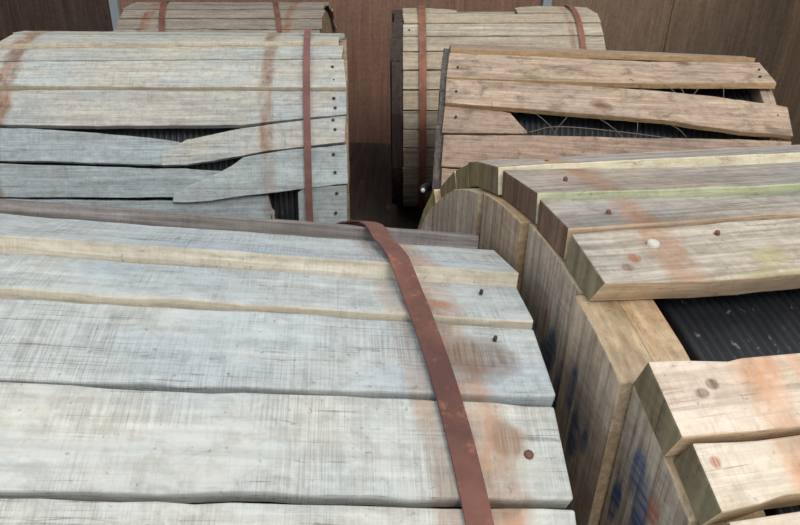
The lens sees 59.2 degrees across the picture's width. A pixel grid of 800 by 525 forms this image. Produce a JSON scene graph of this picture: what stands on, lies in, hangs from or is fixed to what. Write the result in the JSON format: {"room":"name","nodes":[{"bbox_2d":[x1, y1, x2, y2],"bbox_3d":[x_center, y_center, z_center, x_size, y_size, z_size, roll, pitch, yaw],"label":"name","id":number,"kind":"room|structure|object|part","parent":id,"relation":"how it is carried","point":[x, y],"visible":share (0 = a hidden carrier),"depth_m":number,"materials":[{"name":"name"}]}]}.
{"room":"storage yard","nodes":[
{"label":"storage yard","id":0,"kind":"room"},
{"bbox_2d":[349,142,424,228],"bbox_3d":[-0.313,0.917,2.311,6.160,0.080,7.510,2,29,0],"label":"floor","id":1,"kind":"structure","parent":0,"point":[370,163],"depth_m":4.70,"materials":[{"name":"brown wood"}]},
{"bbox_2d":[0,29,349,223],"bbox_3d":[-0.907,-0.384,3.173,1.379,1.300,1.277,-1,30,-4],"label":"drum","id":2,"kind":"object","parent":1,"relation":"on","point":[255,125],"visible":0.65,"depth_m":2.60,"materials":[{"name":"wood"}]},
{"bbox_3d":[-0.233,-0.390,3.231,0.008,0.140,0.140,-1,30,-4],"label":"hub plate","id":3,"kind":"part","parent":2,"relation":"part of","materials":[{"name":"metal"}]},
{"bbox_2d":[114,1,336,32],"bbox_3d":[-1.067,-1.126,4.636,1.278,1.136,1.110,2,29,0],"label":"drum","id":4,"kind":"object","parent":1,"relation":"on","point":[164,16],"visible":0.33,"depth_m":4.21,"materials":[{"name":"wood"}]},
{"bbox_2d":[390,5,605,207],"bbox_3d":[0.531,-0.934,4.314,1.192,1.232,1.202,2,29,0],"label":"drum","id":5,"kind":"object","parent":1,"relation":"on","point":[420,35],"visible":0.43,"depth_m":3.81,"materials":[{"name":"brown wood"}]},
{"bbox_2d":[419,43,792,193],"bbox_3d":[0.773,-0.307,3.162,1.343,1.279,1.252,4,30,4],"label":"drum","id":6,"kind":"object","parent":1,"relation":"on","point":[496,102],"visible":0.44,"depth_m":2.63,"materials":[{"name":"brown wood"}]},
{"bbox_2d":[418,145,799,524],"bbox_3d":[0.832,0.561,1.323,1.436,1.580,1.563,-4,30,-11],"label":"drum","id":7,"kind":"object","parent":1,"relation":"on","point":[660,290],"visible":0.8,"depth_m":0.74,"materials":[{"name":"brown wood"}]},
{"bbox_2d":[646,239,659,248],"bbox_3d":[0.270,-0.020,0.751,0.013,0.007,0.013,7,30,9],"label":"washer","id":8,"kind":"object","parent":7,"relation":"in","point":[650,243],"depth_m":0.75,"materials":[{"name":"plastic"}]},
{"bbox_3d":[-0.277,1.202,1.397,0.100,0.326,0.400,2,29,0],"label":"bearer","id":9,"kind":"object","parent":1,"relation":"on","visible":0},
{"bbox_2d":[0,199,575,524],"bbox_3d":[-0.467,0.504,1.005,1.188,1.287,1.209,-1,30,-5],"label":"drum","id":10,"kind":"object","parent":9,"relation":"on","point":[157,367],"visible":1,"depth_m":0.65,"materials":[{"name":"wood"}]},
{"bbox_2d":[0,0,791,143],"bbox_3d":[-0.204,-2.122,4.865,6.040,2.700,0.050,2,29,0],"label":"wall","id":11,"kind":"structure","parent":0,"point":[748,28],"depth_m":5.06,"materials":[{"name":"brown wood"}]},
{"bbox_2d":[108,0,120,30],"bbox_3d":[-2.023,-2.180,4.852,0.060,2.700,0.080,2,29,0],"label":"trim","id":12,"kind":"structure","parent":11,"relation":"attached to","point":[113,4],"depth_m":5.03,"materials":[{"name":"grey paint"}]},
{"bbox_2d":[542,0,551,5],"bbox_3d":[1.045,-2.070,4.852,0.060,2.700,0.080,2,29,0],"label":"trim","id":13,"kind":"structure","parent":11,"relation":"attached to","point":[545,2],"depth_m":4.95,"materials":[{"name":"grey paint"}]},
{"bbox_2d":[663,0,678,52],"bbox_3d":[1.949,-2.030,4.838,0.030,2.700,0.012,2,29,0],"label":"trim","id":14,"kind":"structure","parent":11,"relation":"attached to","point":[675,5],"depth_m":5.03,"materials":[{"name":"brown wood"}]},
{"bbox_2d":[770,0,799,97],"bbox_3d":[2.783,-1.991,4.821,0.060,2.700,0.050,2,29,0],"label":"trim","id":15,"kind":"structure","parent":11,"relation":"attached to","point":[793,16],"depth_m":5.04,"materials":[{"name":"brown wood"}]},
{"bbox_2d":[775,17,799,144],"bbox_3d":[2.808,-1.017,3.102,0.060,2.700,4.100,2,29,0],"label":"wall","id":16,"kind":"structure","parent":0,"point":[788,93],"depth_m":4.99,"materials":[{"name":"brown wood"}]}
]}

